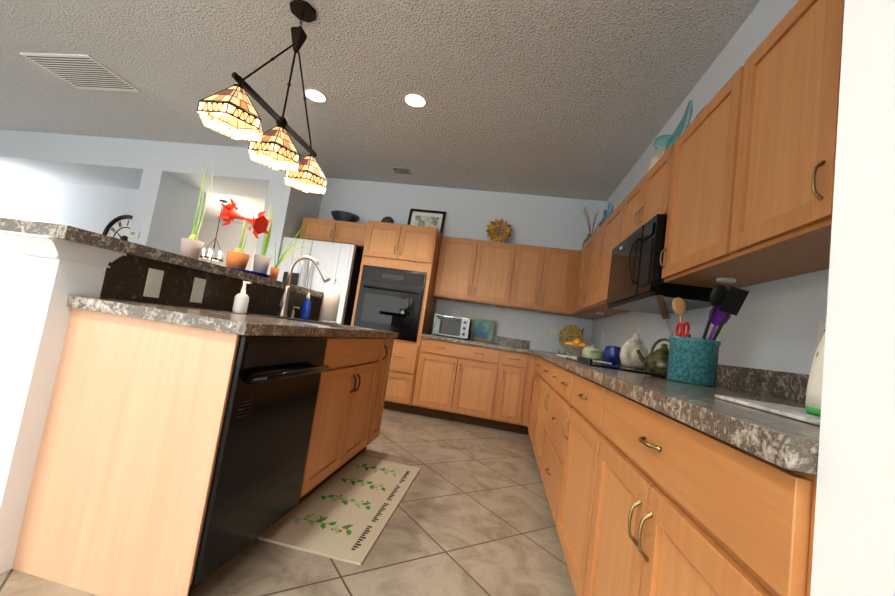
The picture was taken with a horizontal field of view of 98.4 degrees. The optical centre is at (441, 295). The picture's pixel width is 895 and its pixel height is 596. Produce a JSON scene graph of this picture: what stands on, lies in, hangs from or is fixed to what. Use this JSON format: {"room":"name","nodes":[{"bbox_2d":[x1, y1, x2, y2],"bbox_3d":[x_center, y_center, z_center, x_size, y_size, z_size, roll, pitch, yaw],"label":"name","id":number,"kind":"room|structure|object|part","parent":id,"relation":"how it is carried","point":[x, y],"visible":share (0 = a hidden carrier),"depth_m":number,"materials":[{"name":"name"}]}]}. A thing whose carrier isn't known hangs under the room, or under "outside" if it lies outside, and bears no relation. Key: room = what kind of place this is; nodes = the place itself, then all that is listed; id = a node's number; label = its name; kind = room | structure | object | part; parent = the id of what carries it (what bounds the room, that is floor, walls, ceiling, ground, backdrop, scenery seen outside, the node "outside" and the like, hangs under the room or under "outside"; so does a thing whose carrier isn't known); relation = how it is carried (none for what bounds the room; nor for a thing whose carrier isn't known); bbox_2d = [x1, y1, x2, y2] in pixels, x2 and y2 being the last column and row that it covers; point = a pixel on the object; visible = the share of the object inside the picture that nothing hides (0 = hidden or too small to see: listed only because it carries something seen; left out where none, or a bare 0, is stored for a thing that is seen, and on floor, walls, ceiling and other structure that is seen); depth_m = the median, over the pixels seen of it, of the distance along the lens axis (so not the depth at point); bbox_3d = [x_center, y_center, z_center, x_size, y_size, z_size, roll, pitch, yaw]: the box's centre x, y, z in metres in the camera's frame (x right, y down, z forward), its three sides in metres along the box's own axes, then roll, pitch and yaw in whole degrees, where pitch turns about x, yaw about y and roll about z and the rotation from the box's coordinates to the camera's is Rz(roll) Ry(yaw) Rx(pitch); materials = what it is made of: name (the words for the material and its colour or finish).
{"room":"kitchen","nodes":[
{"label":"kitchen","id":0,"kind":"room"},
{"bbox_2d":[38,181,138,233],"bbox_3d":[-5.355,-0.568,6.092,2.897,2.600,0.290,8,-5,9],"label":"wall","id":1,"kind":"structure","parent":0,"point":[95,208],"depth_m":6.29,"materials":[{"name":"white paint"}]},
{"bbox_2d":[102,215,132,240],"bbox_3d":[-5.008,-0.881,6.073,0.810,0.810,0.050,8,-5,9],"label":"wall clock","id":2,"kind":"object","parent":1,"relation":"attached to","point":[118,227],"visible":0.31,"depth_m":6.12,"materials":[{"name":"black"}]},
{"bbox_2d":[0,129,270,198],"bbox_3d":[-4.330,-1.872,5.624,4.717,0.395,0.950,8,-5,9],"label":"wall","id":3,"kind":"structure","parent":0,"point":[107,161],"depth_m":5.21,"materials":[{"name":"white paint"}]},
{"bbox_2d":[128,169,206,254],"bbox_3d":[-3.886,-0.369,5.301,0.286,2.495,0.780,8,-5,9],"label":"wall pier","id":4,"kind":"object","parent":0,"point":[165,210],"visible":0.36,"depth_m":5.12,"materials":[{"name":"white paint"}]},
{"bbox_2d":[128,230,140,238],"bbox_3d":[-3.937,-0.787,4.945,0.140,0.090,0.027,8,-5,9],"label":"thermostat","id":5,"kind":"object","parent":4,"relation":"attached to","point":[134,234],"visible":1,"depth_m":4.93,"materials":[{"name":"white plastic"}]},
{"bbox_2d":[198,220,258,270],"bbox_3d":[-4.129,-0.203,8.144,4.717,2.600,0.150,8,-5,9],"label":"wall","id":6,"kind":"structure","parent":0,"point":[228,237],"depth_m":8.25,"materials":[{"name":"white paint"}]},
{"bbox_2d":[250,245,256,270],"bbox_3d":[-3.554,-0.482,8.050,0.960,1.080,0.175,8,-5,9],"label":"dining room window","id":7,"kind":"structure","parent":6,"relation":"in","point":[253,258],"depth_m":8.09,"materials":[{"name":"white"}]},
{"bbox_2d":[203,193,265,224],"bbox_3d":[-4.095,-1.653,7.202,4.717,0.100,2.610,8,-5,9],"label":"ceiling","id":8,"kind":"structure","parent":0,"point":[249,207],"depth_m":6.77,"materials":[{"name":"white paint"}]},
{"bbox_2d":[200,200,226,261],"bbox_3d":[-3.750,-1.044,6.435,0.346,1.134,0.346,8,-5,9],"label":"dining chandelier","id":9,"kind":"object","parent":8,"relation":"hanging from","point":[209,256],"visible":0.9,"depth_m":6.41,"materials":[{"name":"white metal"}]},
{"bbox_2d":[252,153,322,274],"bbox_3d":[-1.873,-0.183,6.301,0.303,2.890,3.390,8,-5,9],"label":"wall pier","id":10,"kind":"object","parent":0,"point":[290,207],"depth_m":4.72,"materials":[{"name":"white paint"}]},
{"bbox_2d":[0,328,575,595],"bbox_3d":[-2.902,0.841,2.501,9.236,0.100,10.940,8,-5,9],"label":"floor","id":11,"kind":"structure","parent":0,"point":[472,515],"depth_m":1.84,"materials":[{"name":"tile"}]},
{"bbox_2d":[0,225,398,595],"bbox_3d":[-0.946,0.490,2.132,0.955,1.095,1.992,8,-5,9],"label":"kitchen island","id":12,"kind":"object","parent":11,"relation":"on","point":[172,424],"depth_m":1.29,"materials":[{"name":"brown wood"}]},
{"bbox_2d":[0,217,123,240],"bbox_3d":[-1.269,-0.124,2.267,0.408,0.045,1.997,8,-5,9],"label":"island countertop","id":13,"kind":"structure","parent":12,"relation":"on","point":[20,224],"depth_m":1.28,"materials":[{"name":"grey stone"}]},
{"bbox_2d":[181,155,214,259],"bbox_3d":[-1.257,-0.459,2.004,0.100,0.570,0.100,8,-5,9],"label":"plant","id":14,"kind":"object","parent":13,"relation":"on","point":[191,246],"visible":0.94,"depth_m":1.98,"materials":[{"name":"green plant"}]},
{"bbox_2d":[232,281,251,313],"bbox_3d":[-1.056,0.006,2.043,0.070,0.172,0.070,8,-5,9],"label":"soap pump","id":15,"kind":"object","parent":13,"relation":"on","point":[241,302],"visible":1,"depth_m":2.02,"materials":[{"name":"white plastic"}]},
{"bbox_2d":[228,267,272,277],"bbox_3d":[-1.210,-0.139,2.384,0.306,0.021,0.306,8,-5,9],"label":"tray","id":16,"kind":"object","parent":13,"relation":"on","point":[259,274],"visible":0.46,"depth_m":2.29,"materials":[{"name":"blue"}]},
{"bbox_2d":[217,199,272,269],"bbox_3d":[-1.226,-0.367,2.353,0.299,0.440,0.167,8,-5,9],"label":"plant","id":17,"kind":"object","parent":16,"relation":"on","point":[237,258],"visible":0.96,"depth_m":2.34,"materials":[{"name":"red plant"}]},
{"bbox_2d":[253,208,272,273],"bbox_3d":[-1.111,-0.353,2.438,0.100,0.460,0.100,8,-5,9],"label":"potted plant","id":18,"kind":"object","parent":16,"relation":"on","point":[261,263],"visible":0.85,"depth_m":2.41,"materials":[{"name":"grey ceramic"}]},
{"bbox_2d":[270,224,316,279],"bbox_3d":[-0.977,-0.291,2.589,0.341,0.425,0.060,8,-5,9],"label":"plant","id":19,"kind":"object","parent":13,"relation":"on","point":[274,272],"visible":0.98,"depth_m":2.60,"materials":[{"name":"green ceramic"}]},
{"bbox_2d":[277,255,330,317],"bbox_3d":[-0.864,-0.051,2.497,0.309,0.412,0.198,8,-5,9],"label":"faucet","id":20,"kind":"object","parent":13,"relation":"on","point":[283,305],"visible":0.98,"depth_m":2.46,"materials":[{"name":"silver metal"}]},
{"bbox_2d":[300,293,310,319],"bbox_3d":[-0.962,0.070,2.750,0.068,0.190,0.046,8,-5,9],"label":"dish soap","id":21,"kind":"object","parent":13,"relation":"on","point":[305,310],"visible":1,"depth_m":2.73,"materials":[{"name":"blue plastic"}]},
{"bbox_2d":[318,279,341,323],"bbox_3d":[-0.865,0.033,3.024,0.150,0.347,0.150,8,-5,9],"label":"paper towel","id":22,"kind":"object","parent":13,"relation":"on","point":[330,304],"visible":0.96,"depth_m":2.97,"materials":[{"name":"white paper"}]},
{"bbox_2d":[277,237,362,324],"bbox_3d":[-1.539,0.279,4.821,0.905,1.815,0.806,8,-5,9],"label":"refrigerator","id":23,"kind":"object","parent":11,"relation":"on","point":[340,263],"visible":0.25,"depth_m":4.53,"materials":[{"name":"silver metal"}]},
{"bbox_2d":[258,455,420,565],"bbox_3d":[-0.462,1.113,2.164,0.460,0.012,1.170,8,-5,9],"label":"kitchen mat","id":24,"kind":"object","parent":11,"relation":"on","point":[345,513],"visible":1,"depth_m":1.93,"materials":[{"name":"beige fabric"}]},
{"bbox_2d":[351,221,441,412],"bbox_3d":[-0.587,0.238,4.755,0.859,2.160,0.716,8,-5,9],"label":"tall cabinet","id":25,"kind":"object","parent":11,"relation":"on","point":[396,279],"visible":0.6,"depth_m":4.49,"materials":[{"name":"brown wood"}]},
{"bbox_2d":[381,216,393,222],"bbox_3d":[-0.703,-0.944,4.992,0.173,0.166,0.173,8,-5,9],"label":"pot","id":26,"kind":"object","parent":25,"relation":"on","point":[387,219],"visible":0.58,"depth_m":4.93,"materials":[{"name":"ceramic"}]},
{"bbox_2d":[407,208,445,234],"bbox_3d":[-0.214,-0.964,5.142,0.490,0.385,0.097,8,-5,9],"label":"framed picture","id":27,"kind":"object","parent":25,"relation":"on","point":[426,218],"visible":0.58,"depth_m":5.16,"materials":[{"name":"black"}]},
{"bbox_2d":[411,339,502,427],"bbox_3d":[0.196,0.992,4.596,0.917,0.874,0.627,8,-5,9],"label":"base cabinet","id":28,"kind":"object","parent":11,"relation":"on","point":[459,382],"depth_m":4.30,"materials":[{"name":"brown wood"}]},
{"bbox_2d":[421,335,530,354],"bbox_3d":[0.424,0.562,4.598,1.249,0.040,0.648,8,-5,9],"label":"countertop","id":29,"kind":"structure","parent":28,"relation":"on","point":[526,351],"depth_m":4.30,"materials":[{"name":"grey stone"}]},
{"bbox_2d":[432,314,471,339],"bbox_3d":[0.128,0.378,4.750,0.433,0.262,0.334,8,-5,9],"label":"toaster oven","id":30,"kind":"object","parent":29,"relation":"on","point":[452,326],"visible":1,"depth_m":4.62,"materials":[{"name":"silver metal"}]},
{"bbox_2d":[471,318,494,342],"bbox_3d":[0.507,0.425,4.775,0.266,0.283,0.139,8,-5,9],"label":"tray","id":31,"kind":"object","parent":29,"relation":"on","point":[482,330],"visible":1,"depth_m":4.79,"materials":[{"name":"ceramic"}]},
{"bbox_2d":[491,351,530,433],"bbox_3d":[0.827,1.075,4.490,0.372,0.874,0.627,8,-5,9],"label":"base cabinet","id":32,"kind":"object","parent":11,"relation":"on","point":[515,373],"depth_m":4.20,"materials":[{"name":"brown wood"}]},
{"bbox_2d":[527,355,538,439],"bbox_3d":[1.187,1.036,3.462,0.698,0.874,0.681,8,-5,9],"label":"base cabinet","id":33,"kind":"object","parent":11,"relation":"on","point":[534,378],"depth_m":3.79,"materials":[{"name":"brown wood"}]},
{"bbox_2d":[531,359,550,467],"bbox_3d":[1.105,0.976,2.921,0.698,0.874,0.692,8,-5,9],"label":"base cabinet","id":34,"kind":"object","parent":11,"relation":"on","point":[541,395],"depth_m":3.17,"materials":[{"name":"brown wood"}]},
{"bbox_2d":[539,363,570,518],"bbox_3d":[0.997,0.896,2.214,0.698,0.874,0.884,8,-5,9],"label":"base cabinet","id":35,"kind":"object","parent":11,"relation":"on","point":[551,441],"depth_m":2.32,"materials":[{"name":"brown wood"}]},
{"bbox_2d":[554,375,594,582],"bbox_3d":[0.891,0.818,1.519,0.698,0.874,0.666,8,-5,9],"label":"base cabinet","id":36,"kind":"object","parent":11,"relation":"on","point":[580,392],"depth_m":1.70,"materials":[{"name":"brown wood"}]},
{"bbox_2d":[572,383,817,595],"bbox_3d":[0.788,0.743,0.848,0.698,0.874,0.972,8,-5,9],"label":"base cabinet","id":37,"kind":"object","parent":11,"relation":"on","point":[656,486],"depth_m":0.74,"materials":[{"name":"brown wood"}]},
{"bbox_2d":[531,351,819,474],"bbox_3d":[1.103,0.481,2.584,0.719,0.040,4.420,8,-5,9],"label":"countertop","id":38,"kind":"structure","parent":37,"relation":"on","point":[773,439],"depth_m":0.72,"materials":[{"name":"grey stone"}]},
{"bbox_2d":[558,325,583,353],"bbox_3d":[1.457,0.498,4.370,0.266,0.341,0.310,8,-5,9],"label":"basket tray","id":39,"kind":"object","parent":38,"relation":"on","point":[570,333],"visible":0.77,"depth_m":4.37,"materials":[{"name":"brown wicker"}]},
{"bbox_2d":[560,339,587,356],"bbox_3d":[1.204,0.465,3.443,0.310,0.171,0.310,8,-5,9],"label":"fruit bowl","id":40,"kind":"object","parent":38,"relation":"on","point":[575,347],"visible":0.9,"depth_m":3.38,"materials":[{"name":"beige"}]},
{"bbox_2d":[557,354,611,363],"bbox_3d":[1.075,0.483,2.962,0.310,0.014,0.480,8,-5,9],"label":"cutting board","id":41,"kind":"object","parent":38,"relation":"on","point":[564,356],"visible":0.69,"depth_m":2.78,"materials":[{"name":"white"}]},
{"bbox_2d":[566,356,647,373],"bbox_3d":[1.050,0.412,2.302,0.480,0.030,0.760,8,-5,9],"label":"cooktop","id":42,"kind":"object","parent":38,"relation":"in","point":[587,361],"visible":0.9,"depth_m":2.18,"materials":[{"name":"black glass"}]},
{"bbox_2d":[582,344,603,359],"bbox_3d":[1.123,0.417,2.881,0.156,0.114,0.164,8,-5,9],"label":"lidded pot","id":43,"kind":"object","parent":42,"relation":"on","point":[592,352],"visible":0.98,"depth_m":2.82,"materials":[{"name":"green ceramic"}]},
{"bbox_2d":[603,346,621,364],"bbox_3d":[1.337,0.460,3.017,0.144,0.145,0.144,8,-5,9],"label":"canister","id":44,"kind":"object","parent":38,"relation":"on","point":[611,354],"visible":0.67,"depth_m":2.96,"materials":[{"name":"ceramic"}]},
{"bbox_2d":[620,333,647,368],"bbox_3d":[1.376,0.392,2.764,0.184,0.245,0.184,8,-5,9],"label":"jug","id":45,"kind":"object","parent":38,"relation":"on","point":[629,356],"visible":1,"depth_m":2.71,"materials":[{"name":"white ceramic"}]},
{"bbox_2d":[636,338,669,377],"bbox_3d":[1.013,0.284,1.789,0.167,0.180,0.167,8,-5,9],"label":"teapot","id":46,"kind":"object","parent":38,"relation":"on","point":[655,362],"visible":0.73,"depth_m":1.75,"materials":[{"name":"ceramic"}]},
{"bbox_2d":[655,285,748,386],"bbox_3d":[1.054,0.163,1.601,0.239,0.398,0.303,8,-5,9],"label":"utensil crock","id":47,"kind":"object","parent":38,"relation":"on","point":[692,360],"visible":0.98,"depth_m":1.52,"materials":[{"name":"teal ceramic"}]},
{"bbox_2d":[715,394,820,425],"bbox_3d":[0.856,0.251,0.711,0.440,0.008,0.420,8,-5,9],"label":"cutting board","id":48,"kind":"object","parent":38,"relation":"on","point":[798,413],"visible":0.46,"depth_m":0.79,"materials":[{"name":"plastic"}]},
{"bbox_2d":[805,330,825,415],"bbox_3d":[0.876,0.102,0.715,0.304,0.290,0.243,8,-5,9],"label":"bottle","id":49,"kind":"object","parent":48,"relation":"on","point":[814,395],"visible":0.17,"depth_m":0.75,"materials":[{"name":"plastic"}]},
{"bbox_2d":[0,0,759,200],"bbox_3d":[-2.648,-2.239,1.579,9.236,0.100,8.525,8,-5,9],"label":"ceiling","id":50,"kind":"structure","parent":0,"point":[579,99],"depth_m":3.10,"materials":[{"name":"white paint"}]},
{"bbox_2d":[19,52,140,91],"bbox_3d":[-3.386,-2.103,3.649,0.750,0.012,0.500,8,-5,9],"label":"ceiling vent","id":51,"kind":"object","parent":50,"relation":"in","point":[82,71],"visible":0.98,"depth_m":3.61,"materials":[{"name":"white metal"}]},
{"bbox_2d":[197,0,327,193],"bbox_3d":[-0.965,-1.340,2.440,0.326,1.027,1.063,8,-5,9],"label":"pendant light","id":52,"kind":"object","parent":50,"relation":"hanging from","point":[230,112],"visible":1,"depth_m":2.32,"materials":[{"name":"beige glass"}]},
{"bbox_3d":[-1.080,-0.997,2.022,0.326,0.244,0.283,8,-5,9],"label":"pendant shade","id":53,"kind":"part","parent":52,"relation":"part of","materials":[{"name":"beige glass"}]},
{"bbox_3d":[-1.022,-0.954,2.406,0.326,0.244,0.283,8,-5,9],"label":"pendant shade","id":54,"kind":"part","parent":52,"relation":"part of","materials":[{"name":"beige glass"}]},
{"bbox_3d":[-0.963,-0.911,2.789,0.326,0.244,0.283,8,-5,9],"label":"pendant shade","id":55,"kind":"part","parent":52,"relation":"part of","materials":[{"name":"beige glass"}]},
{"bbox_2d":[304,88,326,102],"bbox_3d":[-1.132,-1.791,3.457,0.200,0.006,0.200,8,-5,9],"label":"recessed light","id":56,"kind":"object","parent":50,"relation":"in","point":[314,95],"visible":0.9,"depth_m":3.45,"materials":[{"name":"white"}]},
{"bbox_2d":[391,167,411,174],"bbox_3d":[-0.503,-1.572,4.859,0.230,0.008,0.180,8,-5,9],"label":"ceiling vent","id":57,"kind":"object","parent":50,"relation":"in","point":[397,170],"visible":0.96,"depth_m":4.84,"materials":[{"name":"grey metal"}]},
{"bbox_2d":[404,93,426,107],"bbox_3d":[-0.229,-1.672,3.306,0.200,0.006,0.200,8,-5,9],"label":"recessed light","id":58,"kind":"object","parent":50,"relation":"in","point":[415,100],"visible":1,"depth_m":3.30,"materials":[{"name":"white"}]},
{"bbox_2d":[318,177,606,354],"bbox_3d":[0.014,-0.010,5.134,3.816,2.890,0.150,8,-5,9],"label":"wall","id":59,"kind":"structure","parent":0,"point":[547,221],"depth_m":5.03,"materials":[{"name":"white paint"}]},
{"bbox_2d":[299,217,367,250],"bbox_3d":[-1.315,-0.788,5.082,0.933,0.291,0.518,8,-5,9],"label":"upper cabinet","id":60,"kind":"object","parent":59,"relation":"attached to","point":[336,231],"visible":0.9,"depth_m":4.86,"materials":[{"name":"brown wood"}]},
{"bbox_2d":[331,210,359,221],"bbox_3d":[-1.288,-1.002,5.108,0.380,0.140,0.380,8,-5,9],"label":"bowl","id":61,"kind":"object","parent":60,"relation":"on","point":[338,215],"visible":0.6,"depth_m":4.98,"materials":[{"name":"black ceramic"}]},
{"bbox_2d":[433,236,524,307],"bbox_3d":[0.454,-0.296,4.856,1.001,0.762,0.323,8,-5,9],"label":"upper cabinet","id":62,"kind":"object","parent":59,"relation":"attached to","point":[482,272],"depth_m":4.70,"materials":[{"name":"brown wood"}]},
{"bbox_2d":[486,218,511,241],"bbox_3d":[0.730,-0.810,4.959,0.330,0.346,0.252,8,-5,9],"label":"plate","id":63,"kind":"object","parent":62,"relation":"on","point":[498,230],"visible":0.88,"depth_m":4.89,"materials":[{"name":"yellow ceramic"}]},
{"bbox_2d":[431,327,529,346],"bbox_3d":[0.481,0.528,4.913,1.249,0.100,0.020,8,-5,9],"label":"backsplash","id":64,"kind":"structure","parent":59,"relation":"attached to","point":[506,342],"depth_m":4.84,"materials":[{"name":"grey stone"}]},
{"bbox_2d":[513,245,576,315],"bbox_3d":[1.199,-0.197,4.731,0.802,0.762,0.323,8,-5,9],"label":"upper cabinet","id":65,"kind":"object","parent":59,"relation":"attached to","point":[546,286],"depth_m":4.57,"materials":[{"name":"brown wood"}]},
{"bbox_2d":[550,327,556,336],"bbox_3d":[1.381,0.445,4.794,0.074,0.122,0.007,8,-5,9],"label":"electrical outlet","id":66,"kind":"object","parent":59,"relation":"attached to","point":[553,330],"visible":1,"depth_m":4.79,"materials":[{"name":"white plastic"}]},
{"bbox_2d":[590,0,828,374],"bbox_3d":[1.333,-0.209,0.744,0.150,2.890,8.525,8,-5,9],"label":"wall","id":67,"kind":"structure","parent":0,"point":[772,325],"depth_m":1.84,"materials":[{"name":"white paint"}]},
{"bbox_2d":[569,250,604,318],"bbox_3d":[1.704,-0.146,4.464,0.323,0.762,0.685,8,-5,9],"label":"upper cabinet","id":68,"kind":"object","parent":67,"relation":"attached to","point":[578,269],"depth_m":4.51,"materials":[{"name":"brown wood"}]},
{"bbox_2d":[582,207,603,246],"bbox_3d":[1.856,-0.796,4.697,0.364,0.601,0.190,8,-5,9],"label":"branches","id":69,"kind":"object","parent":68,"relation":"on","point":[587,238],"visible":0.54,"depth_m":4.69,"materials":[{"name":"brown"}]},
{"bbox_2d":[573,226,624,316],"bbox_3d":[1.591,-0.229,3.725,0.323,0.762,0.934,8,-5,9],"label":"upper cabinet","id":70,"kind":"object","parent":67,"relation":"attached to","point":[589,250],"depth_m":3.84,"materials":[{"name":"brown wood"}]},
{"bbox_2d":[599,202,612,226],"bbox_3d":[1.643,-0.760,3.799,0.154,0.310,0.290,8,-5,9],"label":"fish sculpture","id":71,"kind":"object","parent":70,"relation":"on","point":[607,213],"visible":0.31,"depth_m":3.78,"materials":[{"name":"blue ceramic"}]},
{"bbox_2d":[589,203,629,311],"bbox_3d":[1.494,-0.300,3.094,0.323,0.762,0.632,8,-5,9],"label":"upper cabinet","id":72,"kind":"object","parent":67,"relation":"attached to","point":[607,238],"depth_m":3.24,"materials":[{"name":"brown wood"}]},
{"bbox_2d":[617,149,668,244],"bbox_3d":[1.412,-0.558,2.396,0.323,0.402,0.820,8,-5,9],"label":"upper cabinet","id":73,"kind":"object","parent":67,"relation":"attached to","point":[644,202],"depth_m":2.38,"materials":[{"name":"brown wood"}]},
{"bbox_2d":[647,135,671,172],"bbox_3d":[1.488,-0.898,2.596,0.184,0.325,0.182,8,-5,9],"label":"vase","id":74,"kind":"object","parent":73,"relation":"on","point":[661,143],"visible":0.35,"depth_m":2.56,"materials":[{"name":"ceramic"}]},
{"bbox_2d":[606,214,728,314],"bbox_3d":[1.306,-0.153,2.368,0.416,0.428,0.816,8,-5,9],"label":"microwave","id":75,"kind":"object","parent":73,"relation":"attached to","point":[637,283],"visible":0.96,"depth_m":2.15,"materials":[{"name":"black metal"}]},
{"bbox_2d":[665,100,705,151],"bbox_3d":[1.453,-0.947,2.231,0.247,0.343,0.189,8,-5,9],"label":"platter","id":76,"kind":"object","parent":73,"relation":"on","point":[683,125],"visible":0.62,"depth_m":2.27,"materials":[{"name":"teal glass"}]},
{"bbox_2d":[602,358,808,402],"bbox_3d":[1.455,0.458,2.533,0.020,0.100,4.420,8,-5,9],"label":"backsplash","id":77,"kind":"structure","parent":67,"relation":"attached to","point":[787,385],"depth_m":1.54,"materials":[{"name":"grey stone"}]},
{"bbox_2d":[660,85,791,289],"bbox_3d":[1.274,-0.462,1.651,0.323,0.762,0.665,8,-5,9],"label":"upper cabinet","id":78,"kind":"object","parent":67,"relation":"attached to","point":[691,170],"depth_m":1.73,"materials":[{"name":"brown wood"}]},
{"bbox_2d":[709,0,844,275],"bbox_3d":[1.168,-0.540,0.958,0.323,0.762,1.019,8,-5,9],"label":"upper cabinet","id":79,"kind":"object","parent":67,"relation":"attached to","point":[735,184],"depth_m":1.20,"materials":[{"name":"brown wood"}]},
{"bbox_2d":[817,323,825,346],"bbox_3d":[1.298,0.151,1.304,0.007,0.122,0.074,8,-5,9],"label":"electrical outlet","id":80,"kind":"object","parent":67,"relation":"attached to","point":[821,328],"visible":0.08,"depth_m":1.33,"materials":[{"name":"white plastic"}]},
{"bbox_2d":[810,0,894,595],"bbox_3d":[0.827,-0.334,0.186,0.688,2.890,0.550,8,-5,9],"label":"wall","id":81,"kind":"structure","parent":0,"point":[854,542],"depth_m":0.43,"materials":[{"name":"white paint"}]}
]}

